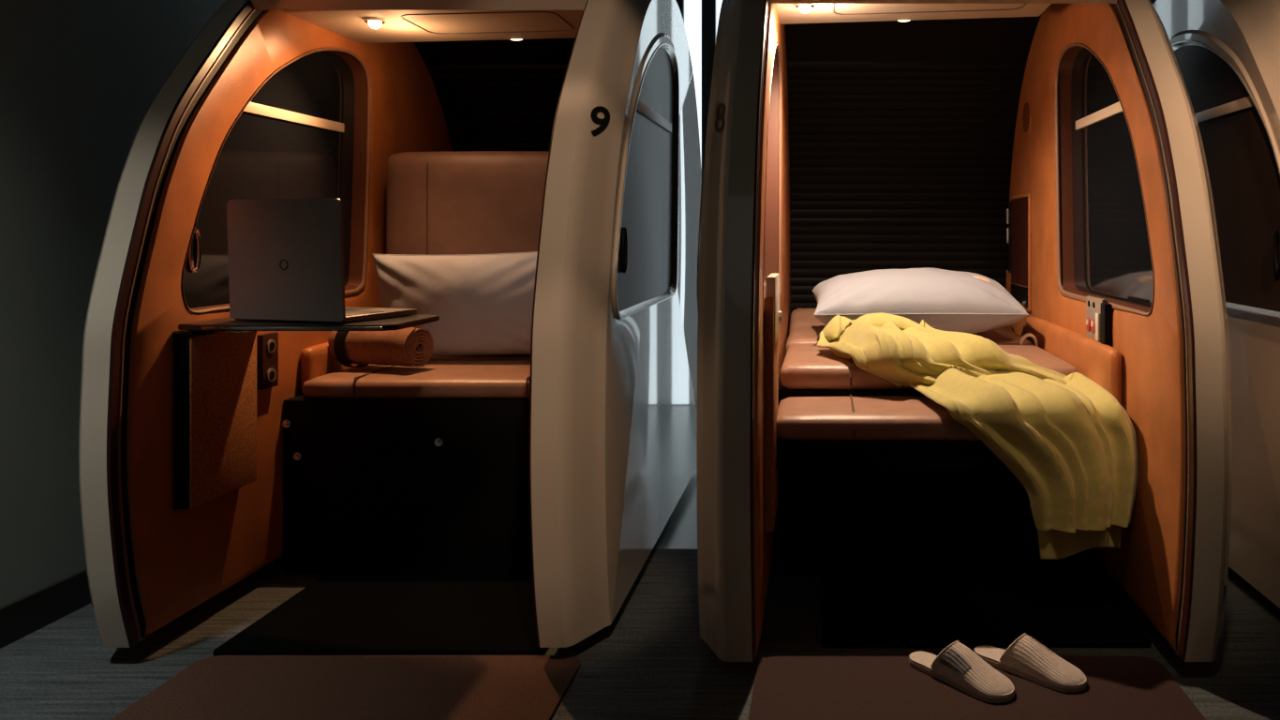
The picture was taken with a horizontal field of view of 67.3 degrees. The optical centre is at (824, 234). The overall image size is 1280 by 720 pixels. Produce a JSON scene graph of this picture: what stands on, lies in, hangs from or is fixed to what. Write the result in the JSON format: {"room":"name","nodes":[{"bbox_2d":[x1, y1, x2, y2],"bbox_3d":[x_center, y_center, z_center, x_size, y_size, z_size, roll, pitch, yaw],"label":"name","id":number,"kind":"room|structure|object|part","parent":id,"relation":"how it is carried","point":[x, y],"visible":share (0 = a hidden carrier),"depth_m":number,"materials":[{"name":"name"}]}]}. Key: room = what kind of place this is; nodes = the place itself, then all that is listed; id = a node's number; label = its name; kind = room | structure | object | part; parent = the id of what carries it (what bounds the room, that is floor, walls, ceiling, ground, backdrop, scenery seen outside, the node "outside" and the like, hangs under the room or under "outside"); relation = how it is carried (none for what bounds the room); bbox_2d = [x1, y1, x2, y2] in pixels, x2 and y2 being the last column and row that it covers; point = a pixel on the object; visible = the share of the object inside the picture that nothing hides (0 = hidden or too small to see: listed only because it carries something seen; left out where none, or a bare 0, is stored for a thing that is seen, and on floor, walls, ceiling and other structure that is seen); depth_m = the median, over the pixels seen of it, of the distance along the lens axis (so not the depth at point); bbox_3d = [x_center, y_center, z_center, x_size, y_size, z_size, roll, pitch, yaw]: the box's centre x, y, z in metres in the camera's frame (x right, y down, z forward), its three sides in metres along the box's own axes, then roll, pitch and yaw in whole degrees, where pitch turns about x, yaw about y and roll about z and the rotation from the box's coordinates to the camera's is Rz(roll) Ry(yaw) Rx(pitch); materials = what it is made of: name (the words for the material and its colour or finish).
{"room":"capsule hotel","nodes":[
{"label":"capsule hotel","id":0,"kind":"room"},
{"bbox_2d":[0,0,225,607],"bbox_3d":[-2.250,-0.225,1.900,0.100,2.850,8.400,0,0,0],"label":"wall","id":1,"kind":"structure","parent":0,"point":[79,79],"depth_m":2.67,"materials":[{"name":"grey paint"}]},
{"bbox_2d":[0,568,90,648],"bbox_3d":[-2.194,1.048,1.900,0.012,0.105,8.200,0,0,0],"label":"baseboard","id":2,"kind":"structure","parent":1,"relation":"attached to","point":[28,614],"depth_m":2.62,"materials":[{"name":"black plastic"}]},
{"bbox_2d":[0,548,1279,719],"bbox_3d":[1.000,1.150,0.540,6.400,0.100,5.480,0,0,0],"label":"floor","id":3,"kind":"structure","parent":0,"point":[652,662],"depth_m":2.47,"materials":[{"name":"carpet"}]},
{"bbox_2d":[110,654,580,719],"bbox_3d":[-1.116,1.097,1.817,0.988,0.007,1.235,0,0,0],"label":"floor mat","id":4,"kind":"object","parent":3,"relation":"on","point":[218,687],"visible":1,"depth_m":2.27,"materials":[{"name":"brown carpet"}]},
{"bbox_2d":[78,0,701,655],"bbox_3d":[-1.245,0.057,3.489,1.362,2.087,2.366,0,0,0],"label":"pod","id":5,"kind":"object","parent":3,"relation":"on","point":[476,504],"visible":0.89,"depth_m":2.90,"materials":[{"name":"brown plastic"}]},
{"bbox_3d":[-1.845,0.032,3.489,0.156,2.037,2.366,0,0,0],"label":"panel","id":6,"kind":"part","parent":5,"relation":"part of","materials":[{"name":"plastic"}]},
{"bbox_3d":[-1.685,0.266,2.650,0.129,0.016,0.100,0,0,0],"label":"swing arm","id":7,"kind":"part","parent":5,"relation":"part of","materials":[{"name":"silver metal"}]},
{"bbox_3d":[-1.743,0.395,2.933,0.020,0.170,0.085,0,0,0],"label":"socket plate","id":8,"kind":"part","parent":5,"relation":"part of","materials":[{"name":"brown rubber"}]},
{"bbox_2d":[266,339,275,353],"bbox_3d":[-1.732,0.350,2.932,0.006,0.044,0.044,0,0,0],"label":"socket","id":9,"kind":"object","parent":5,"relation":"attached to","point":[270,343],"depth_m":2.93,"materials":[{"name":"silver plastic"}]},
{"bbox_2d":[266,368,275,382],"bbox_3d":[-1.732,0.440,2.932,0.006,0.044,0.044,0,0,0],"label":"socket","id":10,"kind":"object","parent":5,"relation":"attached to","point":[270,372],"depth_m":2.93,"materials":[{"name":"silver plastic"}]},
{"bbox_3d":[-1.756,-0.226,3.090,0.010,0.902,1.062,0,0,0],"label":"window trim","id":11,"kind":"part","parent":5,"relation":"part of","materials":[{"name":"brown"}]},
{"bbox_3d":[-1.735,0.610,3.019,0.026,0.026,0.022,0,0,0],"label":"knob","id":12,"kind":"part","parent":5,"relation":"part of","materials":[{"name":"silver metal"}]},
{"bbox_3d":[-1.700,0.715,3.019,0.026,0.026,0.022,0,0,0],"label":"knob","id":13,"kind":"part","parent":5,"relation":"part of","materials":[{"name":"silver metal"}]},
{"bbox_2d":[226,198,416,323],"bbox_3d":[-1.444,0.072,2.712,0.380,0.337,0.308,0,0,15],"label":"laptop","id":14,"kind":"object","parent":5,"relation":"on","point":[286,256],"visible":1,"depth_m":2.57,"materials":[{"name":"metal"}]},
{"bbox_3d":[-1.481,0.069,2.573,0.380,0.332,0.021,0,0,15],"label":"lid","id":15,"kind":"part","parent":14,"relation":"part of","materials":[{"name":"metal"}]},
{"bbox_3d":[-1.166,1.091,2.735,0.858,0.018,0.590,0,0,0],"label":"foot plate","id":16,"kind":"part","parent":5,"relation":"part of","materials":[{"name":"black"}]},
{"bbox_2d":[327,327,433,367],"bbox_3d":[-1.530,0.382,3.239,0.334,0.164,0.164,0,0,18],"label":"rolled blanket","id":17,"kind":"object","parent":5,"relation":"on","point":[409,346],"visible":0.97,"depth_m":3.18,"materials":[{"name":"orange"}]},
{"bbox_3d":[-1.245,0.818,3.740,1.015,0.565,1.420,0,0,0],"label":"seat","id":18,"kind":"part","parent":5,"relation":"part of","materials":[{"name":"black laminate"}]},
{"bbox_2d":[302,357,530,398],"bbox_3d":[-1.245,0.505,3.330,0.920,0.079,0.587,0,0,0],"label":"seat cushion","id":19,"kind":"object","parent":5,"relation":"on","point":[441,377],"depth_m":3.05,"materials":[{"name":"brown leather"}]},
{"bbox_3d":[-1.245,0.670,3.019,0.026,0.026,0.022,0,0,0],"label":"knob","id":20,"kind":"part","parent":5,"relation":"part of","materials":[{"name":"silver metal"}]},
{"bbox_2d":[372,251,537,356],"bbox_3d":[-1.275,0.258,3.431,0.744,0.412,0.220,0,0,-5],"label":"pillow","id":21,"kind":"object","parent":5,"relation":"on","point":[483,303],"visible":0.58,"depth_m":3.35,"materials":[{"name":"grey fabric"}]},
{"bbox_3d":[-1.228,0.092,3.660,0.945,0.832,0.130,0,0,0],"label":"backrest","id":22,"kind":"part","parent":5,"relation":"part of","materials":[{"name":"brown leather"}]},
{"bbox_2d":[427,64,567,151],"bbox_3d":[-1.245,0.082,4.401,1.038,1.697,0.478,0,0,0],"label":"shutter","id":23,"kind":"object","parent":5,"relation":"hanging from","point":[470,107],"depth_m":4.29,"materials":[{"name":"black"}]},
{"bbox_3d":[-0.645,0.032,3.489,0.156,2.037,2.366,0,0,0],"label":"panel","id":24,"kind":"part","parent":5,"relation":"part of","materials":[{"name":"beige plastic"}]},
{"bbox_2d":[696,0,1232,661],"bbox_3d":[0.354,0.057,3.409,1.380,2.087,2.366,0,0,0],"label":"pod","id":25,"kind":"object","parent":3,"relation":"on","point":[1051,152],"visible":0.94,"depth_m":2.91,"materials":[{"name":"brown plastic"}]},
{"bbox_3d":[-0.255,0.032,3.409,0.156,2.037,2.366,0,0,0],"label":"panel","id":26,"kind":"part","parent":25,"relation":"part of","materials":[{"name":"beige plastic"}]},
{"bbox_3d":[-0.166,-0.226,3.010,0.010,0.902,1.062,0,0,0],"label":"window trim","id":27,"kind":"part","parent":25,"relation":"part of","materials":[{"name":"brown"}]},
{"bbox_2d":[776,396,981,440],"bbox_3d":[0.339,0.553,2.835,0.968,0.083,0.367,0,0,0],"label":"cushion","id":28,"kind":"object","parent":25,"relation":"on","point":[798,418],"depth_m":2.66,"materials":[{"name":"brown leather"}]},
{"bbox_3d":[0.339,0.627,2.848,0.968,0.085,0.345,0,0,0],"label":"pull out frame","id":29,"kind":"part","parent":25,"relation":"part of","materials":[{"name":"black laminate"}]},
{"bbox_2d":[787,61,1026,313],"bbox_3d":[0.354,0.082,4.321,1.056,1.697,0.478,0,0,0],"label":"shutter","id":30,"kind":"object","parent":25,"relation":"hanging from","point":[891,165],"depth_m":4.39,"materials":[{"name":"black"}]},
{"bbox_2d":[785,308,1032,353],"bbox_3d":[0.334,0.422,4.008,0.978,0.165,0.710,0,0,0],"label":"cushion","id":31,"kind":"object","parent":25,"relation":"on","point":[803,326],"depth_m":3.91,"materials":[{"name":"brown leather"}]},
{"bbox_2d":[812,267,1028,333],"bbox_3d":[0.352,0.265,3.710,0.800,0.261,0.501,0,0,-2],"label":"pillow","id":32,"kind":"object","parent":25,"relation":"on","point":[945,300],"visible":0.8,"depth_m":3.50,"materials":[{"name":"grey fabric"}]},
{"bbox_3d":[0.339,0.459,3.317,0.968,0.093,0.651,0,0,0],"label":"mattress","id":33,"kind":"part","parent":25,"relation":"part of","materials":[{"name":"brown leather"}]},
{"bbox_3d":[0.354,0.800,3.695,1.033,0.600,1.350,0,0,0],"label":"seat","id":34,"kind":"part","parent":25,"relation":"part of","materials":[{"name":"black laminate"}]},
{"bbox_2d":[816,312,1137,559],"bbox_3d":[0.464,0.597,2.995,0.632,0.631,1.144,0,0,-34],"label":"throw blanket","id":35,"kind":"object","parent":25,"relation":"on","point":[1070,443],"visible":1,"depth_m":2.60,"materials":[{"name":"yellow fabric"}]},
{"bbox_3d":[0.433,1.091,2.755,0.876,0.018,0.530,0,0,0],"label":"foot plate","id":36,"kind":"part","parent":25,"relation":"part of","materials":[{"name":"black"}]},
{"bbox_2d":[1006,208,1008,223],"bbox_3d":[0.856,-0.085,4.383,0.006,0.070,0.025,0,0,0],"label":"rocker switch","id":37,"kind":"object","parent":25,"relation":"attached to","point":[1006,209],"depth_m":4.38,"materials":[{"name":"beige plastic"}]},
{"bbox_2d":[1006,227,1008,242],"bbox_3d":[0.856,0.005,4.383,0.006,0.070,0.025,0,0,0],"label":"rocker switch","id":38,"kind":"object","parent":25,"relation":"attached to","point":[1006,228],"depth_m":4.38,"materials":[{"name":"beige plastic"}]},
{"bbox_2d":[1020,298,1025,308],"bbox_3d":[0.851,0.300,4.020,0.014,0.044,0.044,0,0,0],"label":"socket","id":39,"kind":"object","parent":25,"relation":"attached to","point":[1022,302],"depth_m":4.00,"materials":[{"name":"silver metal"}]},
{"bbox_2d":[1022,100,1031,133],"bbox_3d":[0.866,-0.500,4.010,0.012,0.144,0.144,0,0,0],"label":"vent","id":40,"kind":"object","parent":25,"relation":"attached to","point":[1027,104],"depth_m":3.99,"materials":[{"name":"orange laminate"}]},
{"bbox_3d":[0.862,0.278,2.973,0.018,0.155,0.175,0,0,0],"label":"control plate","id":41,"kind":"part","parent":25,"relation":"part of","materials":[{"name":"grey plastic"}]},
{"bbox_2d":[1095,312,1100,341],"bbox_3d":[0.849,0.287,2.914,0.008,0.085,0.032,0,0,0],"label":"switch","id":42,"kind":"object","parent":25,"relation":"attached to","point":[1097,315],"depth_m":2.90,"materials":[{"name":"beige plastic"}]},
{"bbox_3d":[0.874,-0.226,3.010,0.010,0.902,1.062,0,0,0],"label":"window trim","id":43,"kind":"part","parent":25,"relation":"part of","materials":[{"name":"brown"}]},
{"bbox_3d":[0.963,0.032,3.409,0.156,2.037,2.366,0,0,0],"label":"panel","id":44,"kind":"part","parent":25,"relation":"part of","materials":[{"name":"plastic"}]},
{"bbox_2d":[748,655,1205,719],"bbox_3d":[0.344,1.097,1.815,1.032,0.007,1.230,0,0,0],"label":"floor mat","id":45,"kind":"object","parent":3,"relation":"on","point":[784,687],"visible":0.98,"depth_m":2.23,"materials":[{"name":"brown carpet"}]},
{"bbox_2d":[908,640,1014,702],"bbox_3d":[0.332,1.048,2.304,0.300,0.089,0.102,0,0,45],"label":"slipper","id":46,"kind":"object","parent":45,"relation":"on","point":[957,664],"visible":1,"depth_m":2.26,"materials":[{"name":"beige fabric"}]},
{"bbox_2d":[974,632,1086,692],"bbox_3d":[0.510,1.048,2.347,0.300,0.089,0.102,0,0,40],"label":"slipper","id":47,"kind":"object","parent":45,"relation":"on","point":[1026,657],"visible":1,"depth_m":2.30,"materials":[{"name":"beige fabric"}]},
{"bbox_2d":[1152,0,1279,608],"bbox_3d":[1.953,0.057,3.439,1.372,2.087,2.366,0,0,0],"label":"pod","id":48,"kind":"object","parent":3,"relation":"on","point":[1227,52],"visible":0.47,"depth_m":2.85,"materials":[{"name":"beige plastic"}]},
{"bbox_3d":[1.000,-0.225,6.110,6.400,2.850,0.100,0,0,0],"label":"wall","id":49,"kind":"structure","parent":0,"visible":0},
{"bbox_2d":[653,469,697,548],"bbox_3d":[1.000,1.150,4.640,6.400,0.100,2.720,0,0,0],"label":"trim","id":50,"kind":"structure","parent":49,"relation":"attached to","point":[680,529],"depth_m":3.54,"materials":[{"name":"plastic"}]},
{"bbox_2d":[675,0,722,174],"bbox_3d":[-0.569,-0.275,6.013,3.258,2.740,0.085,0,0,0],"label":"window","id":51,"kind":"structure","parent":49,"relation":"in","point":[700,18],"depth_m":5.98,"materials":[{"name":"grey glass"}]},
{"bbox_3d":[-0.843,-0.275,6.027,0.115,2.730,0.015,0,0,0],"label":"pane","id":52,"kind":"part","parent":51,"relation":"part of","materials":[{"name":"white"}]},
{"bbox_3d":[-0.637,-0.275,6.027,0.115,2.730,0.015,0,0,0],"label":"pane","id":53,"kind":"part","parent":51,"relation":"part of","materials":[{"name":"white"}]}
]}

